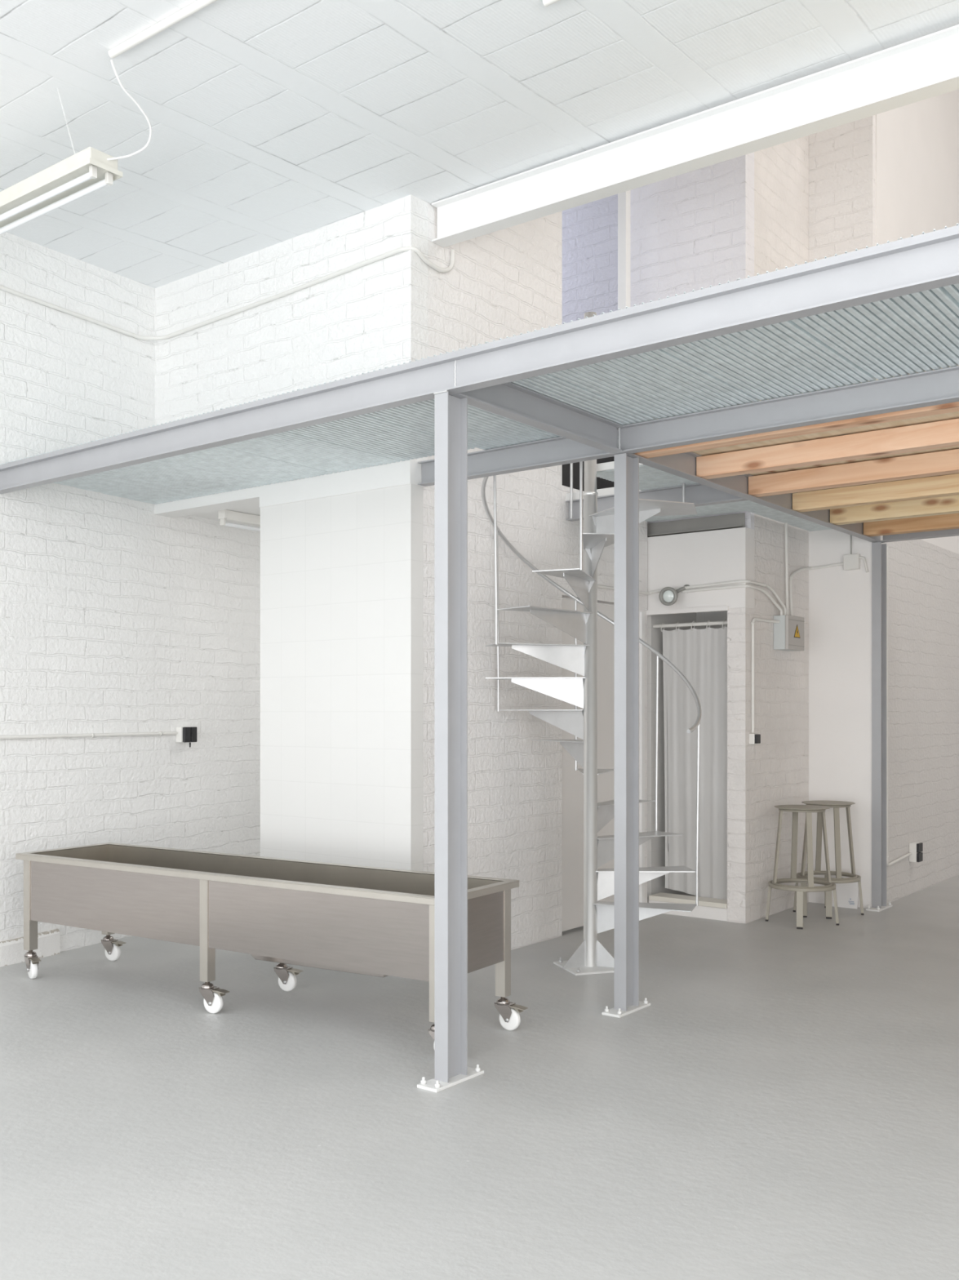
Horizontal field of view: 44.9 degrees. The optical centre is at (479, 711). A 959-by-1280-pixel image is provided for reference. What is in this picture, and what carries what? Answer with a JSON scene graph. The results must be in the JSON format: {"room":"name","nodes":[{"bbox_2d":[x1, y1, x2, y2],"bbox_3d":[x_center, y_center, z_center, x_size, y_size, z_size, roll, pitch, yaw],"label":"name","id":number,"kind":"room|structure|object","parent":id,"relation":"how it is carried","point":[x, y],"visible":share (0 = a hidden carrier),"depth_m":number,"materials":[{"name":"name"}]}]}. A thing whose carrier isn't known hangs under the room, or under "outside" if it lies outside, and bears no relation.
{"room":"industrial loft studio","nodes":[
{"label":"industrial loft studio","id":0,"kind":"room"},
{"bbox_2d":[0,232,260,951],"bbox_3d":[-3.578,-2.250,5.014,0.297,7.300,11.168,0,0,29],"label":"wall","id":1,"kind":"structure","parent":0,"point":[117,615],"depth_m":7.04,"materials":[{"name":"white brick"}]},
{"bbox_2d":[0,928,60,966],"bbox_3d":[-4.245,1.329,3.478,0.044,0.143,7.438,0,0,29],"label":"baseboard","id":2,"kind":"structure","parent":1,"relation":"attached to","point":[12,951],"depth_m":6.50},
{"bbox_2d":[0,731,177,739],"bbox_3d":[-3.938,0.143,4.030,0.027,0.034,8.090,0,0,29],"label":"conduit","id":3,"kind":"object","parent":1,"relation":"attached to","point":[160,733],"visible":1,"depth_m":6.90,"materials":[{"name":"white plastic"}]},
{"bbox_2d":[176,726,196,747],"bbox_3d":[-1.925,0.168,7.619,0.071,0.136,0.125,0,0,29],"label":"wall socket","id":4,"kind":"object","parent":1,"relation":"attached to","point":[185,734],"visible":1,"depth_m":7.58,"materials":[{"name":"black plastic"}]},
{"bbox_2d":[0,246,455,340],"bbox_3d":[-3.474,-2.409,3.778,2.166,0.243,8.168,0,0,37],"label":"conduit","id":5,"kind":"object","parent":1,"relation":"attached to","point":[415,250],"visible":1,"depth_m":6.62,"materials":[{"name":"white plastic"}]},
{"bbox_2d":[191,504,260,527],"bbox_3d":[-0.623,-1.353,8.092,2.559,0.095,2.519,0,0,37],"label":"ceiling","id":6,"kind":"structure","parent":0,"point":[252,509],"depth_m":7.62,"materials":[{"name":"white paint"}]},
{"bbox_2d":[217,509,260,531],"bbox_3d":[-1.472,-1.254,7.741,0.066,0.100,0.640,0,0,37],"label":"lamp","id":7,"kind":"object","parent":6,"relation":"attached to","point":[224,515],"visible":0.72,"depth_m":7.58,"materials":[{"name":"white plastic"}]},
{"bbox_2d":[562,456,613,491],"bbox_3d":[0.488,-1.700,7.995,0.640,0.599,1.040,0,0,37],"label":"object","id":8,"kind":"object","parent":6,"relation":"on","point":[602,483],"visible":0.02,"depth_m":7.71,"materials":[{"name":"ceramic"}]},
{"bbox_2d":[155,194,427,504],"bbox_3d":[-1.250,-2.041,6.871,2.350,1.438,0.140,0,0,37],"label":"wall","id":9,"kind":"structure","parent":0,"point":[371,317],"depth_m":6.61,"materials":[{"name":"white brick"}]},
{"bbox_2d":[154,486,259,518],"bbox_3d":[-1.690,-1.292,7.218,1.130,0.060,0.166,0,0,37],"label":"trim","id":10,"kind":"structure","parent":9,"relation":"attached to","point":[250,496],"depth_m":7.13,"materials":[{"name":"white paint"}]},
{"bbox_2d":[260,484,423,871],"bbox_3d":[-0.795,0.100,6.496,1.170,2.600,0.100,0,0,37],"label":"tiled wall","id":11,"kind":"structure","parent":0,"point":[342,575],"depth_m":6.41,"materials":[{"name":"white tile"}]},
{"bbox_2d":[259,460,423,507],"bbox_3d":[-0.796,-1.261,6.494,1.170,0.122,0.106,0,0,37],"label":"beam","id":12,"kind":"structure","parent":11,"relation":"on","point":[409,472],"depth_m":6.40,"materials":[{"name":"white paint"}]},
{"bbox_2d":[0,875,958,1279],"bbox_3d":[1.067,1.460,5.169,11.800,0.120,16.900,0,0,37],"label":"floor","id":13,"kind":"structure","parent":0,"point":[783,1104],"depth_m":4.00,"materials":[{"name":"grey paint"}]},
{"bbox_2d":[15,842,528,1047],"bbox_3d":[-1.106,1.072,5.594,2.783,0.655,0.615,0,0,33],"label":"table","id":14,"kind":"object","parent":13,"relation":"on","point":[352,918],"visible":0.79,"depth_m":5.36,"materials":[{"name":"silver metal"}]},
{"bbox_2d":[417,391,484,1092],"bbox_3d":[-0.108,0.100,4.403,0.096,2.600,0.290,0,0,37],"label":"steel column","id":15,"kind":"structure","parent":13,"relation":"on","point":[451,1068],"depth_m":4.39,"materials":[{"name":"white metal"}]},
{"bbox_2d":[0,225,958,493],"bbox_3d":[0.622,-1.269,3.783,8.421,0.146,0.065,0,0,38],"label":"steel beam","id":16,"kind":"structure","parent":15,"relation":"on","point":[927,261],"depth_m":4.05,"materials":[{"name":"grey metal"}]},
{"bbox_2d":[2,454,214,504],"bbox_3d":[-2.204,-1.339,6.757,0.589,0.030,1.192,0,0,37],"label":"panel","id":17,"kind":"object","parent":16,"relation":"on","point":[131,488],"visible":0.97,"depth_m":6.88,"materials":[{"name":"grey metal"}]},
{"bbox_2d":[37,440,271,493],"bbox_3d":[-1.772,-1.339,6.421,0.494,0.030,1.199,0,0,37],"label":"panel","id":18,"kind":"object","parent":16,"relation":"on","point":[157,471],"visible":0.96,"depth_m":6.54,"materials":[{"name":"grey metal"}]},
{"bbox_2d":[152,408,399,472],"bbox_3d":[-0.983,-1.339,5.807,0.494,0.030,1.214,0,0,37],"label":"panel","id":19,"kind":"object","parent":16,"relation":"on","point":[287,446],"visible":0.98,"depth_m":5.92,"materials":[{"name":"grey metal"}]},
{"bbox_2d":[221,389,475,461],"bbox_3d":[-0.589,-1.339,5.499,0.494,0.030,1.221,0,0,37],"label":"panel","id":20,"kind":"object","parent":16,"relation":"on","point":[364,433],"visible":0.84,"depth_m":5.59,"materials":[{"name":"grey metal"}]},
{"bbox_2d":[451,382,622,453],"bbox_3d":[0.270,-1.262,4.895,0.064,0.120,1.226,0,0,37],"label":"steel beam","id":21,"kind":"structure","parent":15,"relation":"on","point":[509,400],"depth_m":4.91,"materials":[{"name":"grey metal"}]},
{"bbox_2d":[480,311,702,975],"bbox_3d":[0.643,-0.393,6.363,1.242,3.585,1.258,0,0,37],"label":"stair","id":22,"kind":"structure","parent":13,"relation":"on","point":[591,957],"depth_m":6.32,"materials":[{"name":"metal"}]},
{"bbox_2d":[601,453,650,1017],"bbox_3d":[0.691,0.100,5.444,0.096,2.600,0.290,0,0,37],"label":"steel column","id":23,"kind":"structure","parent":13,"relation":"on","point":[626,468],"depth_m":5.42,"materials":[{"name":"white metal"}]},
{"bbox_2d":[417,365,958,486],"bbox_3d":[2.202,-1.262,4.179,6.396,0.120,0.064,0,0,38],"label":"steel beam","id":24,"kind":"structure","parent":23,"relation":"on","point":[940,386],"depth_m":5.02,"materials":[{"name":"grey metal"}]},
{"bbox_2d":[297,367,560,449],"bbox_3d":[-0.170,-1.339,5.223,0.494,0.030,1.307,0,0,37],"label":"panel","id":25,"kind":"object","parent":24,"relation":"on","point":[486,430],"visible":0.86,"depth_m":5.36,"materials":[{"name":"grey metal"}]},
{"bbox_2d":[386,342,657,425],"bbox_3d":[0.222,-1.339,4.913,0.494,0.030,1.307,0,0,37],"label":"panel","id":26,"kind":"object","parent":24,"relation":"on","point":[548,385],"visible":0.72,"depth_m":4.92,"materials":[{"name":"grey metal"}]},
{"bbox_2d":[486,312,759,418],"bbox_3d":[0.614,-1.339,4.603,0.494,0.030,1.307,0,0,37],"label":"panel","id":27,"kind":"object","parent":24,"relation":"on","point":[658,384],"visible":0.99,"depth_m":4.70,"materials":[{"name":"grey metal"}]},
{"bbox_2d":[602,279,876,400],"bbox_3d":[1.006,-1.339,4.293,0.494,0.030,1.307,0,0,37],"label":"panel","id":28,"kind":"object","parent":24,"relation":"on","point":[781,359],"visible":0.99,"depth_m":4.39,"materials":[{"name":"grey metal"}]},
{"bbox_2d":[738,238,958,379],"bbox_3d":[1.399,-1.339,3.983,0.494,0.030,1.307,0,0,37],"label":"panel","id":29,"kind":"object","parent":24,"relation":"on","point":[918,332],"visible":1,"depth_m":4.05,"materials":[{"name":"grey metal"}]},
{"bbox_2d":[900,222,958,302],"bbox_3d":[1.791,-1.339,3.673,0.494,0.030,1.307,0,0,37],"label":"panel","id":30,"kind":"object","parent":24,"relation":"on","point":[953,290],"visible":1,"depth_m":3.64,"materials":[{"name":"grey metal"}]},
{"bbox_2d":[626,451,884,542],"bbox_3d":[1.769,-1.262,6.849,0.064,0.120,3.580,0,0,37],"label":"steel beam","id":31,"kind":"structure","parent":23,"relation":"on","point":[683,465],"depth_m":6.42,"materials":[{"name":"grey metal"}]},
{"bbox_2d":[596,461,671,481],"bbox_3d":[0.949,-1.346,6.374,0.655,0.044,0.326,0,0,37],"label":"panel","id":32,"kind":"object","parent":31,"relation":"on","point":[645,471],"depth_m":6.41,"materials":[{"name":"grey metal"}]},
{"bbox_2d":[639,474,697,490],"bbox_3d":[1.144,-1.339,6.628,0.655,0.030,0.306,0,0,37],"label":"panel","id":33,"kind":"object","parent":31,"relation":"on","point":[668,481],"visible":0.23,"depth_m":6.69,"materials":[{"name":"grey metal"}]},
{"bbox_2d":[645,501,771,521],"bbox_3d":[1.561,-1.339,7.612,1.190,0.030,0.314,0,0,37],"label":"panel","id":34,"kind":"object","parent":31,"relation":"on","point":[748,505],"visible":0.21,"depth_m":7.60,"materials":[{"name":"grey metal"}]},
{"bbox_2d":[747,507,831,531],"bbox_3d":[2.281,-1.339,7.949,0.460,0.030,1.080,0,0,37],"label":"panel","id":35,"kind":"object","parent":31,"relation":"on","point":[771,513],"visible":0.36,"depth_m":7.99,"materials":[{"name":"grey metal"}]},
{"bbox_2d":[635,401,958,458],"bbox_3d":[2.768,-1.264,3.983,5.058,0.104,0.090,0,0,37],"label":"joist","id":36,"kind":"object","parent":31,"relation":"on","point":[952,406],"visible":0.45,"depth_m":4.98,"materials":[{"name":"brown wood"}]},
{"bbox_2d":[657,364,958,492],"bbox_3d":[3.746,-1.334,5.256,5.055,0.022,3.500,0,0,37],"label":"floor","id":37,"kind":"structure","parent":31,"relation":"on","point":[946,416],"depth_m":5.67,"materials":[{"name":"brown wood"}]},
{"bbox_2d":[696,418,958,479],"bbox_3d":[3.154,-1.264,4.486,5.058,0.104,0.090,0,0,37],"label":"joist","id":38,"kind":"object","parent":31,"relation":"on","point":[944,433],"visible":1,"depth_m":5.56,"materials":[{"name":"brown wood"}]},
{"bbox_2d":[748,448,958,497],"bbox_3d":[3.538,-1.264,4.988,5.058,0.104,0.090,0,0,37],"label":"joist","id":39,"kind":"object","parent":31,"relation":"on","point":[945,462],"visible":1,"depth_m":6.12,"materials":[{"name":"brown wood"}]},
{"bbox_2d":[792,473,958,512],"bbox_3d":[3.918,-1.264,5.483,5.058,0.104,0.090,0,0,37],"label":"joist","id":40,"kind":"object","parent":31,"relation":"on","point":[942,486],"visible":1,"depth_m":6.68,"materials":[{"name":"brown wood"}]},
{"bbox_2d":[830,495,958,524],"bbox_3d":[4.292,-1.264,5.970,5.058,0.104,0.090,0,0,37],"label":"joist","id":41,"kind":"object","parent":31,"relation":"on","point":[945,504],"visible":0.8,"depth_m":7.22,"materials":[{"name":"brown wood"}]},
{"bbox_2d":[863,513,958,536],"bbox_3d":[4.672,-1.264,6.465,5.058,0.104,0.090,0,0,37],"label":"joist","id":42,"kind":"object","parent":31,"relation":"on","point":[944,522],"visible":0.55,"depth_m":7.78,"materials":[{"name":"brown wood"}]},
{"bbox_2d":[765,804,839,928],"bbox_3d":[2.140,1.015,7.692,0.432,0.771,0.432,0,0,-26],"label":"bar stool","id":43,"kind":"object","parent":13,"relation":"on","point":[802,891],"visible":1,"depth_m":7.67,"materials":[{"name":"grey-beige painted metal"},{"name":"dark rubber"}]},
{"bbox_2d":[793,800,864,919],"bbox_3d":[2.426,1.015,8.065,0.432,0.771,0.432,0,0,-38],"label":"bar stool","id":44,"kind":"object","parent":13,"relation":"on","point":[854,877],"visible":0.88,"depth_m":8.03,"materials":[{"name":"grey-beige painted metal"},{"name":"dark rubber"}]},
{"bbox_2d":[831,871,860,908],"bbox_3d":[2.621,1.278,8.319,0.200,0.245,0.060,0,0,37],"label":"print","id":45,"kind":"object","parent":13,"relation":"on","point":[847,894],"visible":0.48,"depth_m":8.30,"materials":[{"name":"white paper"}]},
{"bbox_2d":[866,542,893,911],"bbox_3d":[2.847,0.100,8.254,0.096,2.600,0.290,0,0,37],"label":"steel column","id":46,"kind":"structure","parent":13,"relation":"on","point":[878,549],"depth_m":8.21,"materials":[{"name":"white metal"}]},
{"bbox_2d":[881,528,958,542],"bbox_3d":[4.876,-1.262,6.626,5.130,0.120,0.064,0,0,38],"label":"steel beam","id":47,"kind":"structure","parent":46,"relation":"on","point":[952,532],"depth_m":8.04,"materials":[{"name":"grey metal"}]},
{"bbox_2d":[0,0,958,288],"bbox_3d":[-1.386,-2.625,1.807,11.600,0.606,8.580,0,0,37],"label":"ceiling","id":48,"kind":"structure","parent":0,"point":[273,122],"depth_m":5.00,"materials":[{"name":"white paint"}]},
{"bbox_2d":[0,87,122,235],"bbox_3d":[-2.103,-2.467,5.273,1.266,0.409,0.228,0,0,37],"label":"lamp","id":49,"kind":"object","parent":48,"relation":"hanging from","point":[88,171],"visible":0.98,"depth_m":5.09,"materials":[{"name":"white metal"}]},
{"bbox_2d":[108,0,217,58],"bbox_3d":[0.731,-2.640,2.990,5.481,0.069,0.030,0,0,37],"label":"conduit","id":50,"kind":"object","parent":48,"relation":"attached to","point":[198,5],"visible":1,"depth_m":4.43,"materials":[{"name":"white plastic"}]},
{"bbox_2d":[106,59,151,160],"bbox_3d":[-1.446,-2.474,4.809,0.177,0.256,0.340,0,0,-20],"label":"lamp cord","id":51,"kind":"object","parent":50,"relation":"hanging from","point":[111,60],"visible":1,"depth_m":4.85,"materials":[{"name":"white plastic"}]},
{"bbox_2d":[542,0,560,6],"bbox_3d":[0.309,-2.669,4.313,0.160,0.033,0.032,0,0,37],"label":"conduit","id":52,"kind":"object","parent":48,"relation":"attached to","point":[546,2],"visible":1,"depth_m":4.34,"materials":[{"name":"white plastic"}]},
{"bbox_2d":[431,24,958,247],"bbox_3d":[2.321,-2.614,4.326,6.385,0.218,0.100,0,0,37],"label":"steel beam","id":53,"kind":"structure","parent":48,"relation":"attached to","point":[926,67],"depth_m":5.25,"materials":[{"name":"white metal"}]},
{"bbox_2d":[423,202,562,950],"bbox_3d":[0.053,-2.250,6.754,0.140,7.300,1.339,0,0,37],"label":"wall","id":54,"kind":"structure","parent":0,"point":[503,283],"depth_m":6.77,"materials":[{"name":"white paint"}]},
{"bbox_2d":[562,485,647,902],"bbox_3d":[0.789,-0.007,7.714,0.140,2.815,1.080,0,0,37],"label":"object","id":55,"kind":"structure","parent":54,"relation":"in","point":[571,530],"depth_m":7.70,"materials":[{"name":"white paint"}]},
{"bbox_2d":[562,599,613,931],"bbox_3d":[0.773,0.335,7.625,0.144,2.086,0.910,0,0,37],"label":"door","id":56,"kind":"structure","parent":55,"relation":"attached to","point":[572,780],"depth_m":7.44,"materials":[{"name":"white paint"}]},
{"bbox_2d":[640,612,644,902],"bbox_3d":[1.126,0.355,8.029,0.019,2.090,0.040,0,0,37],"label":"door frame","id":57,"kind":"structure","parent":54,"relation":"attached to","point":[642,614],"depth_m":8.02,"materials":[{"name":"white paint"}]},
{"bbox_2d":[562,194,617,324],"bbox_3d":[0.062,-3.650,9.091,2.630,4.500,0.100,0,0,37],"label":"wall","id":58,"kind":"structure","parent":0,"point":[589,230],"depth_m":8.46,"materials":[{"name":"brick"}]},
{"bbox_2d":[617,190,630,309],"bbox_3d":[0.976,-3.610,7.822,0.065,4.380,0.060,0,0,37],"label":"wooden post","id":59,"kind":"object","parent":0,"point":[624,198],"visible":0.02,"depth_m":7.80,"materials":[{"name":"white paint"}]},
{"bbox_2d":[566,483,747,521],"bbox_3d":[1.036,-1.262,6.931,1.195,0.120,0.064,0,0,37],"label":"steel beam","id":60,"kind":"structure","parent":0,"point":[700,495],"depth_m":6.82,"materials":[{"name":"grey metal"}]},
{"bbox_2d":[565,487,640,501],"bbox_3d":[0.757,-1.345,7.113,0.540,0.045,0.008,0,0,37],"label":"strip","id":61,"kind":"object","parent":60,"relation":"on","point":[605,491],"visible":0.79,"depth_m":7.12,"materials":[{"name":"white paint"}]},
{"bbox_2d":[647,610,727,902],"bbox_3d":[1.679,0.200,8.405,0.750,2.400,0.780,0,0,37],"label":"wall","id":62,"kind":"structure","parent":0,"point":[656,845],"depth_m":8.34,"materials":[{"name":"white paint"}]},
{"bbox_2d":[648,899,727,920],"bbox_3d":[1.465,1.357,7.989,0.598,0.085,0.140,0,0,37],"label":"trim","id":63,"kind":"structure","parent":62,"relation":"attached to","point":[703,912],"depth_m":7.86,"materials":[{"name":"white paint"}]},
{"bbox_2d":[646,605,729,615],"bbox_3d":[1.379,-0.690,7.945,0.715,0.030,0.035,0,0,37],"label":"trim","id":64,"kind":"structure","parent":62,"relation":"attached to","point":[722,608],"depth_m":7.89,"materials":[{"name":"white paint"}]},
{"bbox_2d":[648,892,727,908],"bbox_3d":[1.466,1.298,7.982,0.587,0.032,0.170,0,0,37],"label":"sill","id":65,"kind":"structure","parent":62,"relation":"attached to","point":[665,897],"depth_m":7.95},
{"bbox_2d":[653,620,727,627],"bbox_3d":[1.504,-0.610,8.085,0.653,0.026,0.026,0,0,37],"label":"curtain rod","id":66,"kind":"object","parent":62,"relation":"attached to","point":[711,623],"visible":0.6,"depth_m":8.10,"materials":[{"name":"white plastic"}]},
{"bbox_2d":[661,619,727,899],"bbox_3d":[1.538,0.336,8.058,0.607,1.937,0.051,0,0,37],"label":"shower curtain","id":67,"kind":"object","parent":66,"relation":"hanging from","point":[700,655],"visible":0.73,"depth_m":8.08,"materials":[{"name":"white fabric"}]},
{"bbox_2d":[630,152,754,529],"bbox_3d":[1.444,-3.560,7.993,0.900,4.680,0.140,0,0,37],"label":"wall","id":68,"kind":"structure","parent":0,"point":[690,231],"depth_m":7.89,"materials":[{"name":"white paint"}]},
{"bbox_2d":[647,512,745,537],"bbox_3d":[1.426,-1.278,7.961,0.830,0.095,0.062,0,0,37],"label":"steel angle","id":69,"kind":"object","parent":68,"relation":"attached to","point":[736,520],"visible":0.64,"depth_m":7.93,"materials":[{"name":"grey metal"}]},
{"bbox_2d":[647,527,754,610],"bbox_3d":[1.444,-0.955,7.993,0.900,0.530,0.140,0,0,37],"label":"wall","id":70,"kind":"structure","parent":0,"point":[702,557],"depth_m":7.85,"materials":[{"name":"white paint"}]},
{"bbox_2d":[658,584,691,605],"bbox_3d":[1.332,-0.794,7.902,0.173,0.148,0.147,0,0,37],"label":"wall spotlight","id":71,"kind":"object","parent":70,"relation":"attached to","point":[668,596],"visible":1,"depth_m":7.88,"materials":[{"name":"grey metal"}]},
{"bbox_2d":[727,135,808,923],"bbox_3d":[2.038,-2.250,8.135,0.130,7.300,1.089,0,0,37],"label":"wall pier","id":72,"kind":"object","parent":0,"point":[770,773],"visible":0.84,"depth_m":7.98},
{"bbox_2d":[749,733,760,744],"bbox_3d":[1.833,0.180,7.713,0.055,0.070,0.070,0,0,37],"label":"wall socket","id":73,"kind":"object","parent":72,"relation":"attached to","point":[754,738],"visible":1,"depth_m":7.69,"materials":[{"name":"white plastic"}]},
{"bbox_2d":[751,617,780,733],"bbox_3d":[1.934,-0.245,7.860,0.037,0.770,0.384,0,0,41],"label":"conduit","id":74,"kind":"object","parent":72,"relation":"attached to","point":[753,623],"visible":1,"depth_m":7.71,"materials":[{"name":"white plastic"}]},
{"bbox_2d":[773,614,804,651],"bbox_3d":[2.165,-0.547,8.101,0.111,0.235,0.290,0,0,37],"label":"electrical box","id":75,"kind":"object","parent":72,"relation":"attached to","point":[788,633],"visible":1,"depth_m":8.01,"materials":[{"name":"grey plastic"}]},
{"bbox_2d":[597,579,786,615],"bbox_3d":[1.337,-0.770,7.835,1.671,0.208,0.572,0,0,-16],"label":"conduit","id":76,"kind":"object","parent":75,"relation":"attached to","point":[763,584],"visible":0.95,"depth_m":7.84,"materials":[{"name":"white plastic"}]},
{"bbox_2d":[682,584,783,615],"bbox_3d":[1.766,-0.754,7.823,0.723,0.176,0.327,0,0,-8],"label":"conduit","id":77,"kind":"object","parent":75,"relation":"attached to","point":[762,590],"visible":1,"depth_m":7.82,"materials":[{"name":"white plastic"}]},
{"bbox_2d":[784,522,789,614],"bbox_3d":[2.156,-0.995,8.133,0.031,0.658,0.020,0,0,37],"label":"conduit","id":78,"kind":"object","parent":75,"relation":"attached to","point":[786,523],"visible":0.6,"depth_m":8.12,"materials":[{"name":"white plastic"}]},
{"bbox_2d":[789,562,843,615],"bbox_3d":[2.403,-0.872,8.275,0.268,0.413,0.416,0,0,37],"label":"conduit","id":79,"kind":"object","parent":75,"relation":"on","point":[797,571],"visible":0.98,"depth_m":8.28,"materials":[{"name":"white plastic"}]},
{"bbox_2d":[808,115,875,907],"bbox_3d":[2.590,-2.250,8.468,0.600,7.300,0.110,0,0,37],"label":"wall","id":80,"kind":"structure","parent":0,"point":[840,600],"depth_m":8.38,"materials":[{"name":"white paint"}]},
{"bbox_2d":[843,535,868,572],"bbox_3d":[2.695,-1.131,8.289,0.174,0.282,0.044,0,0,37],"label":"junction box","id":81,"kind":"object","parent":80,"relation":"attached to","point":[851,562],"visible":0.97,"depth_m":8.28,"materials":[{"name":"white plastic"}]},
{"bbox_2d":[875,88,958,903],"bbox_3d":[4.267,-2.250,10.276,0.160,7.300,4.900,0,0,37],"label":"wall","id":82,"kind":"structure","parent":0,"point":[923,576],"depth_m":9.12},
{"bbox_2d":[909,841,923,862],"bbox_3d":[3.344,1.075,8.879,0.074,0.144,0.100,0,0,37],"label":"wall socket","id":83,"kind":"object","parent":82,"relation":"attached to","point":[916,848],"visible":1,"depth_m":8.84,"materials":[{"name":"white plastic"}]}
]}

